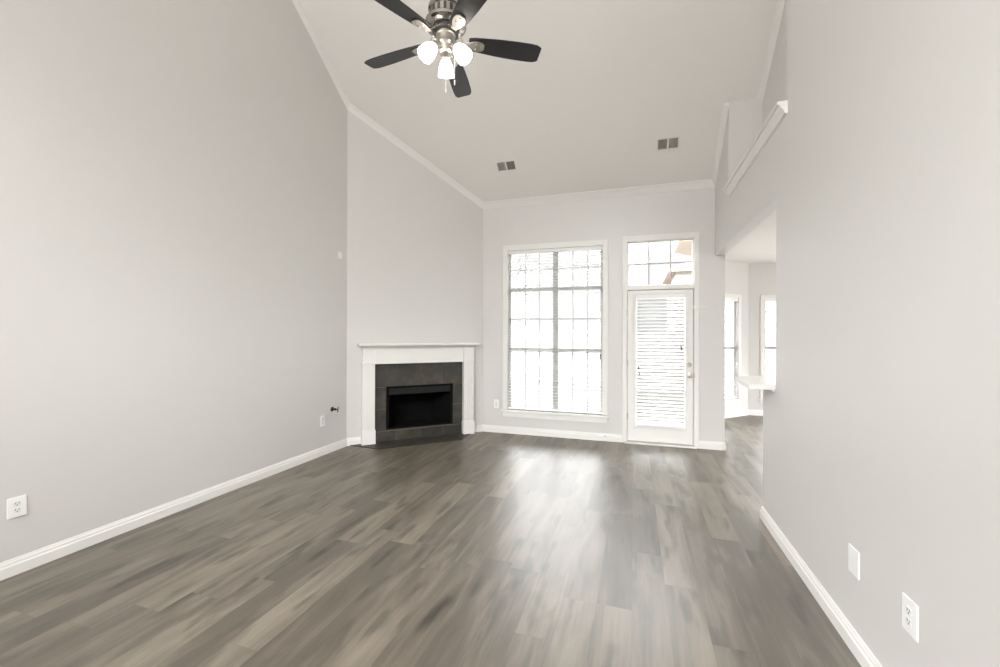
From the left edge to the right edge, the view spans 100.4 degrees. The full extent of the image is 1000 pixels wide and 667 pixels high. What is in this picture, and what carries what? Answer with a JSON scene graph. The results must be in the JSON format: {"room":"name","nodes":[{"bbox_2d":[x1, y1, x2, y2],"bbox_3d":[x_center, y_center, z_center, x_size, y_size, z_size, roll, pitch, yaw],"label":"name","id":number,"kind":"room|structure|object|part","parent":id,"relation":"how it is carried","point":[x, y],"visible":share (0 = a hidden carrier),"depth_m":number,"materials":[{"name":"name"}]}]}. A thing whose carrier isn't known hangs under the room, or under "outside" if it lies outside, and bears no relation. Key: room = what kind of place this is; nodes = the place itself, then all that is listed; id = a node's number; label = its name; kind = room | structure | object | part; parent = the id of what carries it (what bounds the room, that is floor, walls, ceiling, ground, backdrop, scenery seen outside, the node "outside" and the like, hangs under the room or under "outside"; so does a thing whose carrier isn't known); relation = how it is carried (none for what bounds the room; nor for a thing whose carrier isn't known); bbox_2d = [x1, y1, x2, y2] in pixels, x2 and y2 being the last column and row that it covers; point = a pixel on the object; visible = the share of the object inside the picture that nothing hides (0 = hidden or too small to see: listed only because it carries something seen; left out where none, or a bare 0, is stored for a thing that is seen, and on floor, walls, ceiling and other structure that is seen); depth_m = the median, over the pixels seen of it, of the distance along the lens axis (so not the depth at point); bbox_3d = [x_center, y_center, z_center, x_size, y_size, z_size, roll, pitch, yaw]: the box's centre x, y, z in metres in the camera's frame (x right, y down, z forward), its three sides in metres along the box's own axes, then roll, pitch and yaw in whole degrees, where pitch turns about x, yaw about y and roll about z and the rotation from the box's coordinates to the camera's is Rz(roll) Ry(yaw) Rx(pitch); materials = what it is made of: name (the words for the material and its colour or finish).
{"room":"living room","nodes":[
{"label":"living room","id":0,"kind":"room"},
{"bbox_2d":[0,0,347,562],"bbox_3d":[-2.526,-1.432,3.981,0.120,5.787,6.020,0,0,18],"label":"wall","id":1,"kind":"structure","parent":0,"point":[173,173],"depth_m":3.30,"materials":[{"name":"grey paint"}]},
{"bbox_2d":[7,494,26,519],"bbox_3d":[-2.933,1.053,2.531,0.010,0.124,0.086,0,0,18],"label":"wall outlet","id":2,"kind":"object","parent":1,"relation":"attached to","point":[16,506],"visible":1,"depth_m":2.53,"materials":[{"name":"white plastic"}]},
{"bbox_2d":[13,507,20,512],"bbox_3d":[-2.930,1.072,2.530,0.003,0.029,0.033,0,0,18],"label":"receptacle","id":3,"kind":"object","parent":2,"relation":"attached to","point":[15,509],"depth_m":2.53,"materials":[{"name":"grey plastic"}]},
{"bbox_2d":[13,501,20,506],"bbox_3d":[-2.930,1.033,2.530,0.003,0.029,0.033,0,0,18],"label":"receptacle","id":4,"kind":"object","parent":2,"relation":"attached to","point":[15,503],"depth_m":2.53,"materials":[{"name":"grey plastic"}]},
{"bbox_2d":[0,438,346,580],"bbox_3d":[-3.154,1.407,1.835,0.017,0.100,7.560,0,0,18],"label":"baseboard","id":5,"kind":"structure","parent":1,"relation":"attached to","point":[12,567],"depth_m":3.17,"materials":[{"name":"white paint"}]},
{"bbox_2d":[292,0,349,109],"bbox_3d":[-2.231,-3.620,4.604,0.048,1.408,1.740,0,0,18],"label":"trim","id":6,"kind":"structure","parent":1,"relation":"attached to","point":[296,3],"depth_m":4.94,"materials":[{"name":"white paint"}]},
{"bbox_2d":[320,415,324,426],"bbox_3d":[-2.132,1.054,5.011,0.010,0.124,0.078,0,0,18],"label":"wall outlet","id":7,"kind":"object","parent":1,"relation":"attached to","point":[322,418],"visible":1,"depth_m":5.00,"materials":[{"name":"white plastic"}]},
{"bbox_2d":[346,111,482,437],"bbox_3d":[-1.147,-0.752,5.905,1.934,4.438,0.100,0,0,-26],"label":"wall","id":8,"kind":"structure","parent":0,"point":[415,242],"depth_m":5.78,"materials":[{"name":"grey paint"}]},
{"bbox_2d":[347,424,482,445],"bbox_3d":[-1.128,1.418,5.850,1.934,0.100,0.017,0,0,-26],"label":"baseboard","id":9,"kind":"structure","parent":8,"relation":"attached to","point":[478,428],"depth_m":5.48,"materials":[{"name":"white paint"}]},
{"bbox_2d":[348,104,482,208],"bbox_3d":[-1.110,-2.430,5.840,1.934,1.114,0.048,0,0,-26],"label":"trim","id":10,"kind":"structure","parent":8,"relation":"attached to","point":[351,108],"depth_m":5.79,"materials":[{"name":"white paint"}]},
{"bbox_2d":[0,415,860,666],"bbox_3d":[1.289,1.531,2.516,8.356,0.120,11.887,0,0,18],"label":"floor","id":11,"kind":"structure","parent":0,"point":[480,549],"depth_m":2.58,"materials":[{"name":"grey wood"}]},
{"bbox_2d":[350,343,479,448],"bbox_3d":[-1.193,0.801,5.886,1.784,1.332,0.818,0,0,-26],"label":"fireplace","id":12,"kind":"object","parent":11,"relation":"on","point":[412,393],"visible":1,"depth_m":5.86,"materials":[{"name":"white wood"}]},
{"bbox_2d":[357,343,479,345],"bbox_3d":[-1.088,0.150,5.787,1.687,0.029,0.165,0,0,-26],"label":"mantel shelf","id":13,"kind":"object","parent":12,"relation":"attached to","point":[373,344],"depth_m":5.70,"materials":[{"name":"white paint"}]},
{"bbox_3d":[-1.097,0.185,5.803,1.598,0.041,0.128,0,0,-26],"label":"bed moulding","id":14,"kind":"part","parent":12,"relation":"part of","materials":[{"name":"white paint"}]},
{"bbox_3d":[-1.116,1.014,5.854,0.949,0.585,0.028,0,0,-26],"label":"trim frame","id":15,"kind":"part","parent":12,"relation":"part of","materials":[{"name":"black metal"}]},
{"bbox_2d":[389,385,449,394],"bbox_3d":[-1.119,0.793,5.861,0.877,0.090,0.014,0,0,-26],"label":"hood","id":16,"kind":"object","parent":12,"relation":"attached to","point":[398,389],"depth_m":5.83,"materials":[{"name":"black metal"}]},
{"bbox_2d":[299,0,777,201],"bbox_3d":[-0.632,-3.157,1.744,5.090,2.630,9.120,0,0,18],"label":"ceiling","id":17,"kind":"structure","parent":0,"point":[608,79],"depth_m":4.80,"materials":[{"name":"white paint"}]},
{"bbox_2d":[364,0,540,97],"bbox_3d":[-0.388,-2.988,2.837,1.252,2.664,1.272,0,0,18],"label":"ceiling fan","id":18,"kind":"object","parent":17,"relation":"hanging from","point":[446,21],"visible":1,"depth_m":2.78,"materials":[{"name":"black wood"}]},
{"bbox_3d":[-0.738,-1.975,2.974,0.504,0.037,0.142,0,0,24],"label":"blade","id":19,"kind":"part","parent":18,"relation":"part of","materials":[{"name":"black wood"}]},
{"bbox_3d":[-0.637,-1.975,2.506,0.142,0.037,0.504,0,0,42],"label":"blade","id":20,"kind":"part","parent":18,"relation":"part of","materials":[{"name":"black wood"}]},
{"bbox_3d":[-0.479,-1.852,2.734,0.120,0.134,0.124,0,0,18],"label":"lamp shade","id":21,"kind":"part","parent":18,"relation":"part of","materials":[{"name":"white glass"}]},
{"bbox_2d":[429,1,452,11],"bbox_3d":[-0.365,-2.130,2.809,0.217,0.052,0.217,0,0,18],"label":"vent","id":22,"kind":"object","parent":18,"relation":"attached to","point":[433,5],"depth_m":2.71,"materials":[{"name":"silver metal"}]},
{"bbox_3d":[-0.384,-1.851,2.942,0.114,0.134,0.127,0,0,18],"label":"lamp shade","id":23,"kind":"part","parent":18,"relation":"part of","materials":[{"name":"white glass"}]},
{"bbox_3d":[-0.324,-1.974,3.214,0.142,0.037,0.504,0,0,6],"label":"blade","id":24,"kind":"part","parent":18,"relation":"part of","materials":[{"name":"black wood"}]},
{"bbox_3d":[-0.249,-1.851,2.749,0.129,0.134,0.110,0,0,18],"label":"lamp shade","id":25,"kind":"part","parent":18,"relation":"part of","materials":[{"name":"white glass"}]},
{"bbox_3d":[-0.262,-1.865,2.758,0.070,0.078,0.057,0,0,18],"label":"bulb","id":26,"kind":"part","parent":18,"relation":"part of","materials":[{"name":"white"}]},
{"bbox_3d":[-0.161,-1.974,2.457,0.142,0.037,0.504,0,0,-30],"label":"blade","id":27,"kind":"part","parent":18,"relation":"part of","materials":[{"name":"black wood"}]},
{"bbox_3d":[0.032,-1.973,2.895,0.504,0.037,0.142,0,0,-12],"label":"blade","id":28,"kind":"part","parent":18,"relation":"part of","materials":[{"name":"black wood"}]},
{"bbox_2d":[495,159,517,172],"bbox_3d":[0.085,-2.284,5.687,0.288,0.106,0.134,0,0,18],"label":"ceiling vent","id":29,"kind":"object","parent":17,"relation":"in","point":[506,165],"visible":1,"depth_m":5.69,"materials":[{"name":"white metal"}]},
{"bbox_2d":[656,135,679,151],"bbox_3d":[2.029,-2.294,5.039,0.268,0.109,0.138,0,0,18],"label":"ceiling vent","id":30,"kind":"object","parent":17,"relation":"in","point":[672,142],"visible":1,"depth_m":5.04,"materials":[{"name":"white metal"}]},
{"bbox_2d":[483,188,724,441],"bbox_3d":[0.651,-0.227,6.053,4.660,3.400,0.120,0,0,18],"label":"wall","id":31,"kind":"structure","parent":0,"point":[612,218],"depth_m":5.69,"materials":[{"name":"grey paint"}]},
{"bbox_2d":[494,400,498,407],"bbox_3d":[-0.053,1.047,6.210,0.078,0.124,0.010,0,0,18],"label":"wall outlet","id":32,"kind":"object","parent":31,"relation":"attached to","point":[496,402],"visible":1,"depth_m":6.21,"materials":[{"name":"white plastic"}]},
{"bbox_2d":[500,239,608,422],"bbox_3d":[0.773,-0.032,5.984,1.555,2.521,0.165,0,0,18],"label":"window","id":33,"kind":"structure","parent":31,"relation":"in","point":[507,366],"depth_m":6.00,"materials":[{"name":"white paint"}]},
{"bbox_3d":[0.471,0.241,6.146,0.624,0.055,0.034,0,0,18],"label":"meeting rail","id":34,"kind":"part","parent":33,"relation":"part of","materials":[{"name":"grey plastic"}]},
{"bbox_3d":[0.768,1.139,5.976,1.555,0.032,0.150,0,0,18],"label":"sill","id":35,"kind":"part","parent":33,"relation":"part of","materials":[{"name":"white paint"}]},
{"bbox_2d":[508,245,602,414],"bbox_3d":[0.772,-0.052,5.979,1.372,2.338,0.077,0,0,18],"label":"window blind","id":36,"kind":"object","parent":33,"relation":"attached to","point":[586,248],"visible":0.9,"depth_m":5.96,"materials":[{"name":"white plastic"}]},
{"bbox_3d":[0.281,-0.033,6.147,0.002,2.267,0.056,0,0,18],"label":"ladder cord","id":37,"kind":"part","parent":36,"relation":"part of","materials":[{"name":"white fabric"}]},
{"bbox_3d":[0.772,1.106,5.986,1.364,0.022,0.052,0,0,18],"label":"rail","id":38,"kind":"part","parent":36,"relation":"part of","materials":[{"name":"white plastic"}]},
{"bbox_3d":[1.290,-0.031,5.821,0.002,2.267,0.056,0,0,18],"label":"ladder cord","id":39,"kind":"part","parent":36,"relation":"part of","materials":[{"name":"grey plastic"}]},
{"bbox_3d":[1.129,0.243,5.934,0.590,0.055,0.034,0,0,18],"label":"meeting rail","id":40,"kind":"part","parent":33,"relation":"part of","materials":[{"name":"grey plastic"}]},
{"bbox_2d":[483,179,714,208],"bbox_3d":[1.239,-1.914,5.778,3.150,0.097,0.048,0,0,18],"label":"trim","id":41,"kind":"structure","parent":31,"relation":"attached to","point":[699,184],"depth_m":5.72,"materials":[{"name":"white paint"}]},
{"bbox_2d":[483,425,725,450],"bbox_3d":[1.315,1.425,5.827,3.282,0.100,0.137,0,0,18],"label":"baseboard","id":42,"kind":"structure","parent":31,"relation":"attached to","point":[711,445],"depth_m":5.87,"materials":[{"name":"white paint"}]},
{"bbox_2d":[637,294,684,427],"bbox_3d":[2.103,0.355,5.467,0.588,1.726,0.077,0,0,18],"label":"window blind","id":43,"kind":"object","parent":31,"relation":"attached to","point":[653,297],"visible":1,"depth_m":5.47,"materials":[{"name":"white plastic"}]},
{"bbox_3d":[1.848,0.019,5.519,0.002,0.985,0.002,0,0,18],"label":"pull cord","id":44,"kind":"part","parent":43,"relation":"part of","materials":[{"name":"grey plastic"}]},
{"bbox_3d":[2.103,1.207,5.474,0.580,0.022,0.052,0,0,18],"label":"rail","id":45,"kind":"part","parent":43,"relation":"part of","materials":[{"name":"white plastic"}]},
{"bbox_3d":[2.302,0.370,5.412,0.002,1.665,0.056,0,0,18],"label":"ladder cord","id":46,"kind":"part","parent":43,"relation":"part of","materials":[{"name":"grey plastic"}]},
{"bbox_2d":[622,231,707,448],"bbox_3d":[2.166,0.082,5.527,1.041,2.790,0.190,0,0,18],"label":"door","id":47,"kind":"structure","parent":31,"relation":"in","point":[687,437],"depth_m":5.50,"materials":[{"name":"white paint"}]},
{"bbox_3d":[2.122,0.435,5.542,0.809,2.020,0.044,0,0,18],"label":"panel","id":48,"kind":"part","parent":47,"relation":"part of","materials":[{"name":"white paint"}]},
{"bbox_3d":[2.118,0.372,5.512,0.668,1.784,0.014,0,0,18],"label":"lite frame","id":49,"kind":"part","parent":47,"relation":"part of","materials":[{"name":"white paint"}]},
{"bbox_2d":[628,239,693,285],"bbox_3d":[2.134,-0.937,5.571,0.821,0.592,0.050,0,0,18],"label":"window","id":50,"kind":"structure","parent":47,"relation":"attached to","point":[670,241],"depth_m":5.53,"materials":[{"name":"white paint"}]},
{"bbox_2d":[674,240,691,255],"bbox_3d":[3.365,-1.498,7.002,0.887,0.160,3.079,0,0,38],"label":"roof eave","id":51,"kind":"object","parent":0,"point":[681,247],"visible":0.18,"depth_m":6.96,"materials":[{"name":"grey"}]},
{"bbox_2d":[725,260,747,411],"bbox_3d":[3.944,0.102,7.372,1.265,2.765,0.120,0,0,-28],"label":"wall","id":52,"kind":"structure","parent":0,"point":[736,273],"depth_m":7.52,"materials":[{"name":"grey paint"}]},
{"bbox_2d":[725,293,743,404],"bbox_3d":[3.939,0.276,7.333,0.902,1.956,0.145,0,0,-28],"label":"window","id":53,"kind":"structure","parent":52,"relation":"in","point":[739,296],"depth_m":7.48,"materials":[{"name":"white paint"}]},
{"bbox_3d":[3.914,0.264,7.380,0.730,1.800,0.040,0,0,-28],"label":"sash","id":54,"kind":"part","parent":53,"relation":"part of","materials":[{"name":"grey plastic"}]},
{"bbox_2d":[725,297,737,398],"bbox_3d":[3.938,0.263,7.335,0.718,1.791,0.060,0,0,-28],"label":"window blind","id":55,"kind":"object","parent":53,"relation":"attached to","point":[726,299],"visible":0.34,"depth_m":7.41,"materials":[{"name":"white plastic"}]},
{"bbox_3d":[3.936,1.209,7.332,0.902,0.090,0.145,0,0,-28],"label":"sill","id":56,"kind":"part","parent":53,"relation":"part of","materials":[{"name":"white paint"}]},
{"bbox_2d":[725,211,775,262],"bbox_3d":[3.532,-1.338,1.825,3.616,0.100,11.877,0,0,18],"label":"ceiling","id":57,"kind":"structure","parent":0,"point":[759,246],"depth_m":6.15,"materials":[{"name":"white paint"}]},
{"bbox_2d":[748,262,775,409],"bbox_3d":[5.324,0.106,7.421,1.704,2.765,0.120,0,0,18],"label":"wall","id":58,"kind":"structure","parent":0,"point":[761,276],"depth_m":7.58,"materials":[{"name":"grey paint"}]},
{"bbox_2d":[725,409,762,417],"bbox_3d":[4.732,1.437,7.335,2.668,0.100,0.565,0,0,-2],"label":"baseboard","id":59,"kind":"structure","parent":58,"relation":"attached to","point":[741,412],"depth_m":7.52,"materials":[{"name":"white paint"}]},
{"bbox_2d":[759,295,775,402],"bbox_3d":[5.310,0.280,7.391,1.272,1.956,0.145,0,0,18],"label":"window","id":60,"kind":"structure","parent":58,"relation":"in","point":[763,348],"depth_m":7.53,"materials":[{"name":"white paint"}]},
{"bbox_2d":[765,298,775,375],"bbox_3d":[5.308,0.267,7.385,1.088,1.791,0.077,0,0,18],"label":"window blind","id":61,"kind":"object","parent":60,"relation":"attached to","point":[773,299],"visible":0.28,"depth_m":7.51,"materials":[{"name":"white plastic"}]},
{"bbox_3d":[5.326,0.268,7.441,1.100,1.800,0.040,0,0,18],"label":"sash","id":62,"kind":"part","parent":60,"relation":"part of","materials":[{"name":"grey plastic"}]},
{"bbox_2d":[715,0,999,666],"bbox_3d":[1.432,-1.423,1.064,0.115,5.787,8.900,0,0,18],"label":"wall","id":63,"kind":"structure","parent":0,"point":[880,175],"depth_m":1.67,"materials":[{"name":"grey paint"}]},
{"bbox_2d":[712,102,728,185],"bbox_3d":[2.602,-2.198,4.949,0.048,0.672,0.790,0,0,18],"label":"trim","id":64,"kind":"structure","parent":63,"relation":"attached to","point":[725,105],"depth_m":4.88,"materials":[{"name":"white paint"}]},
{"bbox_2d":[723,100,787,196],"bbox_3d":[2.233,-1.522,3.646,0.177,0.086,1.795,0,0,18],"label":"trim","id":65,"kind":"structure","parent":63,"relation":"attached to","point":[778,113],"depth_m":3.32,"materials":[{"name":"white paint"}]},
{"bbox_2d":[736,376,775,392],"bbox_3d":[2.202,0.405,3.311,0.560,0.061,0.744,0,0,18],"label":"countertop","id":66,"kind":"structure","parent":63,"relation":"attached to","point":[768,383],"depth_m":3.19,"materials":[{"name":"stone"}]},
{"bbox_2d":[740,0,786,160],"bbox_3d":[2.426,-2.870,3.442,0.310,2.882,2.390,0,0,18],"label":"wall niche","id":67,"kind":"object","parent":63,"relation":"in","point":[753,113],"visible":0.17,"depth_m":4.24,"materials":[{"name":"grey paint"}]},
{"bbox_2d":[758,0,785,102],"bbox_3d":[2.503,-3.239,3.575,0.048,1.525,1.890,0,0,18],"label":"trim","id":68,"kind":"structure","parent":67,"relation":"attached to","point":[781,3],"depth_m":4.10,"materials":[{"name":"white paint"}]},
{"bbox_2d":[760,506,881,666],"bbox_3d":[1.096,1.418,0.073,0.132,0.100,6.817,0,0,18],"label":"baseboard","id":69,"kind":"structure","parent":63,"relation":"attached to","point":[862,653],"depth_m":2.21,"materials":[{"name":"white paint"}]},
{"bbox_2d":[848,543,859,579],"bbox_3d":[1.641,1.057,1.934,0.008,0.126,0.094,0,0,18],"label":"blank cover plate","id":70,"kind":"object","parent":63,"relation":"attached to","point":[853,554],"visible":1,"depth_m":1.93,"materials":[{"name":"white plastic"}]},
{"bbox_2d":[902,592,918,642],"bbox_3d":[1.514,1.046,1.540,0.010,0.130,0.090,0,0,18],"label":"wall outlet","id":71,"kind":"object","parent":63,"relation":"attached to","point":[910,610],"visible":1,"depth_m":1.53,"materials":[{"name":"white plastic"}]},
{"bbox_2d":[906,616,911,627],"bbox_3d":[1.511,1.066,1.540,0.003,0.029,0.033,0,0,18],"label":"receptacle","id":72,"kind":"object","parent":71,"relation":"attached to","point":[908,618],"depth_m":1.54,"materials":[{"name":"grey plastic"}]},
{"bbox_2d":[906,606,911,616],"bbox_3d":[1.511,1.027,1.540,0.003,0.029,0.033,0,0,18],"label":"receptacle","id":73,"kind":"object","parent":71,"relation":"attached to","point":[908,608],"depth_m":1.54,"materials":[{"name":"grey plastic"}]},
{"label":"outside","id":74,"kind":"structure","parent":0,"visible":0},
{"bbox_2d":[512,346,731,427],"bbox_3d":[3.065,1.744,9.515,80.000,0.120,100.000,0,0,18],"label":"ground","id":75,"kind":"structure","parent":74,"point":[517,388],"depth_m":10.60,"materials":[{"name":"white"}]},
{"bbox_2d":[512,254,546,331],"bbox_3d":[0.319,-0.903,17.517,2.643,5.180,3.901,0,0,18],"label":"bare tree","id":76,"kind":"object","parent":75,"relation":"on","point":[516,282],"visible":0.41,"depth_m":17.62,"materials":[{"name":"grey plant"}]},
{"bbox_2d":[562,244,654,369],"bbox_3d":[4.949,-1.406,19.431,4.221,6.219,2.503,0,0,18],"label":"bare tree","id":77,"kind":"object","parent":75,"relation":"on","point":[635,271],"visible":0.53,"depth_m":19.40,"materials":[{"name":"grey plant"}]},
{"bbox_2d":[512,331,775,392],"bbox_3d":[2.575,0.783,12.859,21.009,1.725,0.060,0,0,18],"label":"fence","id":78,"kind":"object","parent":75,"relation":"on","point":[580,363],"visible":0.15,"depth_m":12.80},
{"bbox_2d":[661,263,775,331],"bbox_3d":[18.081,-2.075,30.947,11.000,7.650,9.000,0,0,18],"label":"neighbor house","id":79,"kind":"structure","parent":75,"relation":"on","point":[680,274],"depth_m":28.43,"materials":[{"name":"beige"}]}
]}

